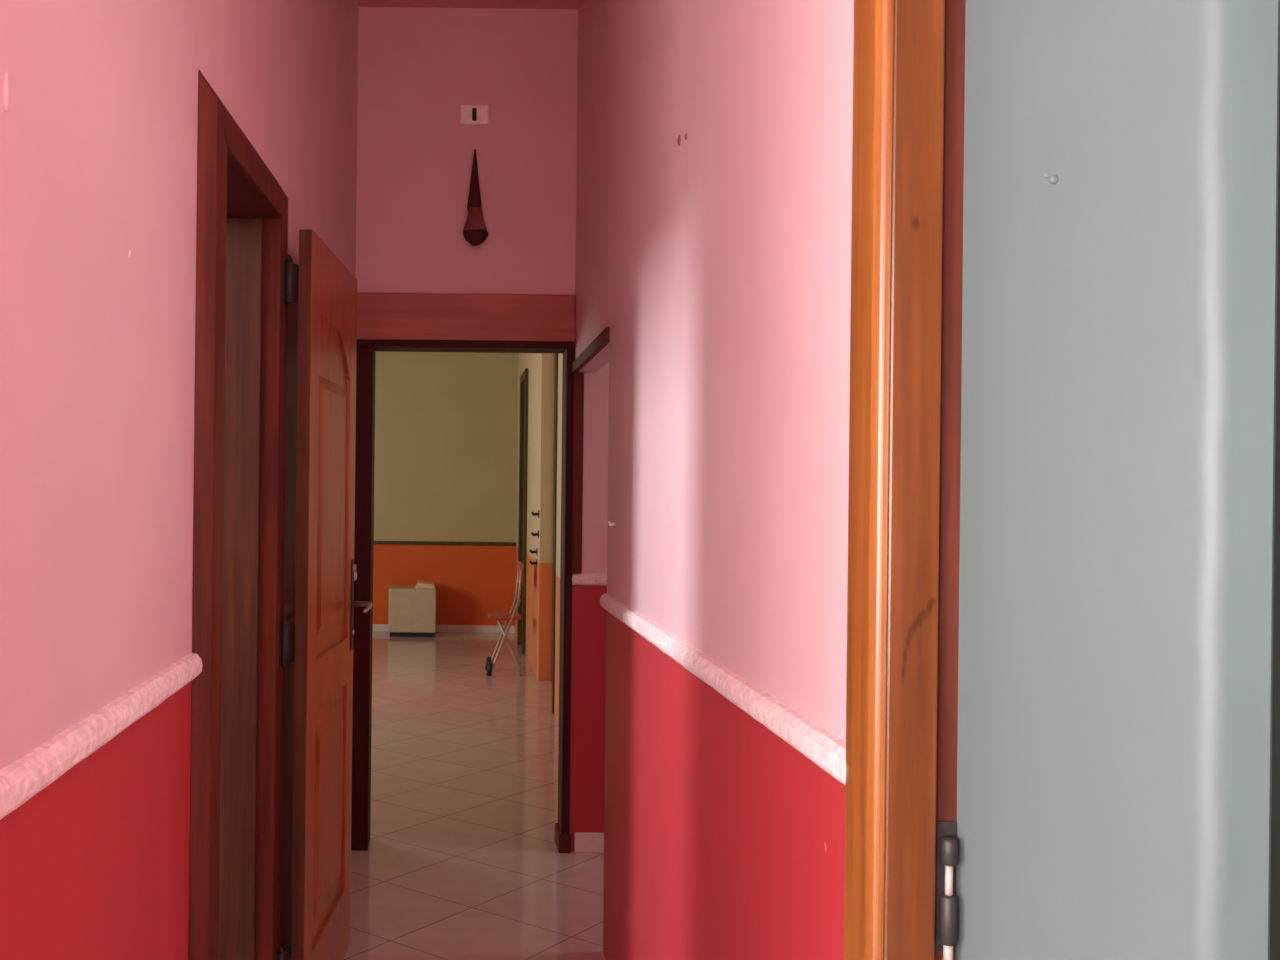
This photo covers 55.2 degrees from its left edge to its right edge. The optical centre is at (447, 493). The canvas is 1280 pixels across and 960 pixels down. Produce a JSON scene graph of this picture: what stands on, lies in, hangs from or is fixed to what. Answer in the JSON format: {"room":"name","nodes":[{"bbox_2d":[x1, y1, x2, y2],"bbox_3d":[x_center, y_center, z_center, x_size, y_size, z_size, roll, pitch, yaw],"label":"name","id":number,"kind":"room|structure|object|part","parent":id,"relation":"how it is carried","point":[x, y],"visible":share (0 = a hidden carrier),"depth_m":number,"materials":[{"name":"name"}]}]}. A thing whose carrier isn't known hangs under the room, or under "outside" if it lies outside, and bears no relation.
{"room":"hallway","nodes":[
{"label":"hallway","id":0,"kind":"room"},
{"bbox_2d":[0,0,358,959],"bbox_3d":[-0.553,-0.271,2.896,0.237,3.430,3.997,1,0,1],"label":"wall","id":1,"kind":"structure","parent":0,"point":[99,98],"depth_m":1.77,"materials":[{"name":"pink paint"}]},
{"bbox_2d":[0,653,201,819],"bbox_3d":[-0.482,0.328,1.554,0.023,0.048,1.508,1,0,0],"label":"rail","id":2,"kind":"object","parent":1,"relation":"attached to","point":[28,775],"visible":1,"depth_m":1.58,"materials":[{"name":"white stone"}]},
{"bbox_2d":[188,68,372,959],"bbox_3d":[-0.501,0.312,3.086,0.326,2.264,1.532,1,0,9],"label":"door","id":3,"kind":"structure","parent":1,"relation":"in","point":[246,275],"depth_m":3.02,"materials":[{"name":"wood"}]},
{"bbox_3d":[-0.474,0.315,2.361,0.035,2.260,0.106,1,0,2],"label":"casing","id":4,"kind":"part","parent":3,"relation":"part of","materials":[{"name":"brown wood"}]},
{"bbox_3d":[-0.448,-0.759,2.718,0.035,0.120,0.818,1,0,2],"label":"casing","id":5,"kind":"part","parent":3,"relation":"part of","materials":[{"name":"brown wood"}]},
{"bbox_3d":[-0.445,0.315,3.075,0.035,2.260,0.105,1,0,2],"label":"casing","id":6,"kind":"part","parent":3,"relation":"part of","materials":[{"name":"brown wood"}]},
{"bbox_3d":[-0.349,0.375,3.466,0.034,2.118,0.733,1,0,5],"label":"frame","id":7,"kind":"part","parent":3,"relation":"part of","materials":[{"name":"brown wood"}]},
{"bbox_3d":[-0.343,0.906,3.466,0.009,0.540,0.433,1,0,5],"label":"raised panel","id":8,"kind":"part","parent":3,"relation":"part of","materials":[{"name":"brown wood"}]},
{"bbox_3d":[-0.334,0.036,3.466,0.009,0.720,0.433,1,0,5],"label":"raised panel","id":9,"kind":"part","parent":3,"relation":"part of","materials":[{"name":"brown wood"}]},
{"bbox_3d":[-0.302,0.349,3.788,0.004,0.285,0.040,1,0,5],"label":"lock plate","id":10,"kind":"part","parent":3,"relation":"part of","materials":[{"name":"metal"}]},
{"bbox_3d":[-0.270,0.351,3.731,0.065,0.027,0.132,1,0,0],"label":"lever handle","id":11,"kind":"part","parent":3,"relation":"part of","materials":[{"name":"metal"}]},
{"bbox_2d":[284,572,356,620],"bbox_3d":[-0.413,0.329,4.023,0.023,0.048,1.710,1,0,2],"label":"rail","id":12,"kind":"object","parent":1,"relation":"attached to","point":[289,608],"visible":0.13,"depth_m":3.32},
{"bbox_2d":[373,351,517,625],"bbox_3d":[-0.997,-0.276,12.675,5.200,3.430,0.150,1,0,0],"label":"wall","id":13,"kind":"structure","parent":0,"point":[445,462],"depth_m":12.60,"materials":[{"name":"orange paint"}]},
{"bbox_2d":[373,624,514,632],"bbox_3d":[-1.455,1.397,12.594,4.320,0.075,0.012,1,0,0],"label":"baseboard","id":14,"kind":"structure","parent":13,"relation":"attached to","point":[376,627],"depth_m":12.59,"materials":[{"name":"white tile"}]},
{"bbox_2d":[374,541,515,545],"bbox_3d":[-1.446,0.502,12.593,4.320,0.038,0.014,1,0,0],"label":"rail","id":15,"kind":"object","parent":13,"relation":"attached to","point":[375,542],"visible":0.45,"depth_m":12.59,"materials":[{"name":"brown wood"}]},
{"bbox_2d":[357,0,580,8],"bbox_3d":[-0.427,-2.045,5.000,8.100,0.120,16.400,1,0,0],"label":"ceiling","id":16,"kind":"structure","parent":0,"point":[506,4],"depth_m":4.85,"materials":[{"name":"pink paint"}]},
{"bbox_2d":[343,631,605,959],"bbox_3d":[-0.467,1.505,5.000,8.100,0.120,16.400,1,0,0],"label":"floor","id":17,"kind":"structure","parent":0,"point":[462,860],"depth_m":5.32,"materials":[{"name":"tile"}]},
{"bbox_2d":[388,581,436,636],"bbox_3d":[-0.361,1.174,12.310,0.480,0.544,0.380,1,0,0],"label":"armchair","id":18,"kind":"object","parent":17,"relation":"on","point":[412,609],"visible":1,"depth_m":12.12,"materials":[{"name":"beige fabric"}]},
{"bbox_2d":[485,561,523,675],"bbox_3d":[0.455,1.007,9.764,0.290,0.905,0.373,1,0,0],"label":"folding chair","id":19,"kind":"object","parent":17,"relation":"on","point":[489,667],"visible":1,"depth_m":9.61,"materials":[{"name":"grey metal"}]},
{"bbox_3d":[0.453,1.145,9.920,0.260,0.628,0.022,1,0,0],"label":"leg","id":20,"kind":"part","parent":19,"relation":"part of","materials":[{"name":"silver metal"}]},
{"bbox_3d":[0.459,0.993,9.760,0.260,0.025,0.340,1,0,0],"label":"seat","id":21,"kind":"part","parent":19,"relation":"part of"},
{"bbox_3d":[0.453,1.145,9.600,0.260,0.628,0.022,1,0,0],"label":"leg","id":22,"kind":"part","parent":19,"relation":"part of","materials":[{"name":"silver metal"}]},
{"bbox_3d":[0.487,1.219,9.620,0.221,0.476,0.022,1,0,0],"label":"leg","id":23,"kind":"part","parent":19,"relation":"part of","materials":[{"name":"silver metal"}]},
{"bbox_3d":[0.577,0.726,9.920,0.052,0.342,0.022,1,0,0],"label":"post","id":24,"kind":"part","parent":19,"relation":"part of","materials":[{"name":"silver metal"}]},
{"bbox_3d":[0.588,0.646,9.760,0.020,0.180,0.340,1,0,0],"label":"backrest","id":25,"kind":"part","parent":19,"relation":"part of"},
{"bbox_3d":[0.577,0.726,9.600,0.052,0.342,0.022,1,0,0],"label":"post","id":26,"kind":"part","parent":19,"relation":"part of","materials":[{"name":"silver metal"}]},
{"bbox_2d":[356,7,608,850],"bbox_3d":[1.103,-0.253,4.958,4.600,3.430,0.140,1,0,0],"label":"wall","id":27,"kind":"structure","parent":0,"point":[417,67],"depth_m":4.89,"materials":[{"name":"pink paint"}]},
{"bbox_2d":[351,293,575,852],"bbox_3d":[0.061,0.320,4.948,0.897,2.262,0.180,1,0,0],"label":"door","id":28,"kind":"structure","parent":27,"relation":"in","point":[386,322],"depth_m":4.87,"materials":[{"name":"brown wood"}]},
{"bbox_2d":[460,105,488,124],"bbox_3d":[0.107,-1.543,4.881,0.116,0.080,0.014,1,0,0],"label":"outlet box","id":29,"kind":"object","parent":27,"relation":"attached to","point":[469,114],"visible":1,"depth_m":4.88,"materials":[{"name":"white plastic"}]},
{"bbox_2d":[463,149,487,245],"bbox_3d":[0.113,-1.200,4.844,0.104,0.399,0.089,1,0,0],"label":"hanging ornament","id":30,"kind":"object","parent":27,"relation":"hanging from","point":[475,232],"visible":1,"depth_m":4.83,"materials":[{"name":"metal"}]},
{"bbox_3d":[0.108,-1.267,4.846,0.058,0.250,0.041,1,0,0],"label":"stem","id":31,"kind":"part","parent":30,"relation":"part of","materials":[{"name":"black metal"}]},
{"bbox_3d":[0.110,-1.105,4.841,0.100,0.096,0.080,1,0,0],"label":"bulb","id":32,"kind":"part","parent":30,"relation":"part of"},
{"bbox_2d":[574,832,603,851],"bbox_3d":[1.899,1.432,4.882,2.770,0.078,0.012,1,0,0],"label":"baseboard","id":33,"kind":"structure","parent":27,"relation":"attached to","point":[583,841],"depth_m":4.88,"materials":[{"name":"white tile"}]},
{"bbox_2d":[572,573,606,585],"bbox_3d":[1.899,0.362,4.877,2.795,0.049,0.022,1,0,0],"label":"rail","id":34,"kind":"object","parent":27,"relation":"attached to","point":[577,578],"visible":0.06,"depth_m":4.87,"materials":[{"name":"white stone"}]},
{"bbox_2d":[515,353,562,722],"bbox_3d":[0.873,-0.255,8.814,0.300,3.430,7.572,1,0,0],"label":"wall","id":35,"kind":"structure","parent":0,"point":[541,366],"depth_m":9.35,"materials":[{"name":"beige paint"}]},
{"bbox_2d":[517,368,528,653],"bbox_3d":[0.753,0.158,11.300,0.130,2.600,0.800,1,0,0],"label":"door","id":36,"kind":"structure","parent":35,"relation":"in","point":[524,378],"depth_m":10.97,"materials":[{"name":"brown wood"}]},
{"bbox_3d":[0.753,0.158,11.660,0.130,2.600,0.080,1,0,0],"label":"casing","id":37,"kind":"part","parent":36,"relation":"part of","materials":[{"name":"brown wood"}]},
{"bbox_3d":[0.767,-1.102,11.300,0.130,0.080,0.640,1,0,0],"label":"casing","id":38,"kind":"part","parent":36,"relation":"part of","materials":[{"name":"brown wood"}]},
{"bbox_3d":[0.753,0.158,10.940,0.130,2.600,0.080,1,0,0],"label":"casing","id":39,"kind":"part","parent":36,"relation":"part of","materials":[{"name":"brown wood"}]},
{"bbox_2d":[529,559,536,566],"bbox_3d":[0.682,0.552,9.620,0.066,0.060,0.060,1,0,0],"label":"wall hook","id":40,"kind":"object","parent":35,"relation":"attached to","point":[530,562],"visible":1,"depth_m":9.61,"materials":[{"name":"metal"}]},
{"bbox_2d":[551,353,557,713],"bbox_3d":[0.775,-0.252,8.649,0.075,3.420,1.402,1,0,2],"label":"door","id":41,"kind":"structure","parent":35,"relation":"in","point":[556,354],"depth_m":7.95,"materials":[{"name":"white wood"}]},
{"bbox_3d":[0.832,-0.251,9.336,0.018,3.420,0.023,1,0,0],"label":"casing","id":42,"kind":"part","parent":41,"relation":"part of","materials":[{"name":"brown wood"}]},
{"bbox_2d":[575,0,853,959],"bbox_3d":[0.599,-0.258,0.894,0.185,3.430,7.988,1,0,0],"label":"wall","id":43,"kind":"structure","parent":0,"point":[714,173],"depth_m":2.24,"materials":[{"name":"pink paint"}]},
{"bbox_2d":[571,327,609,572],"bbox_3d":[0.522,-0.106,4.355,0.048,0.853,1.066,1,0,0],"label":"door","id":44,"kind":"structure","parent":43,"relation":"in","point":[603,339],"depth_m":4.85,"materials":[{"name":"brown wood"}]},
{"bbox_3d":[0.525,-0.085,4.870,0.042,0.811,0.035,1,0,0],"label":"casing","id":45,"kind":"part","parent":44,"relation":"part of","materials":[{"name":"brown wood"}]},
{"bbox_3d":[0.514,-0.511,4.354,0.022,0.042,1.064,1,0,0],"label":"casing","id":46,"kind":"part","parent":44,"relation":"part of","materials":[{"name":"brown wood"}]},
{"bbox_2d":[600,593,845,784],"bbox_3d":[0.494,0.339,2.645,0.023,0.049,2.350,1,0,0],"label":"rail","id":47,"kind":"object","parent":43,"relation":"attached to","point":[826,750],"visible":0.98,"depth_m":1.95,"materials":[{"name":"white stone"}]},
{"bbox_2d":[843,0,965,959],"bbox_3d":[0.542,0.291,0.983,0.112,2.330,0.986,1,0,0],"label":"door","id":48,"kind":"structure","parent":43,"relation":"in","point":[901,858],"depth_m":1.38,"materials":[{"name":"wood"}]},
{"bbox_3d":[0.496,0.290,1.428,0.020,2.330,0.095,1,0,0],"label":"casing","id":49,"kind":"part","parent":48,"relation":"part of","materials":[{"name":"brown wood"}]},
{"bbox_3d":[0.579,0.456,1.398,0.024,0.150,0.004,1,0,0],"label":"hinge plate","id":50,"kind":"part","parent":48,"relation":"part of","materials":[{"name":"metal"}]},
{"bbox_2d":[955,0,1279,959],"bbox_3d":[0.697,-0.257,1.326,0.212,3.430,0.388,1,0,0],"label":"wall pier","id":51,"kind":"object","parent":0,"point":[1120,191],"visible":0.88,"depth_m":1.22,"materials":[{"name":"grey paint"}]},
{"bbox_2d":[1270,63,1279,959],"bbox_3d":[1.675,-0.247,0.125,2.156,3.430,5.950,1,0,0],"label":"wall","id":52,"kind":"structure","parent":0,"point":[1275,793],"depth_m":3.00,"materials":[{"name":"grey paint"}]}
]}

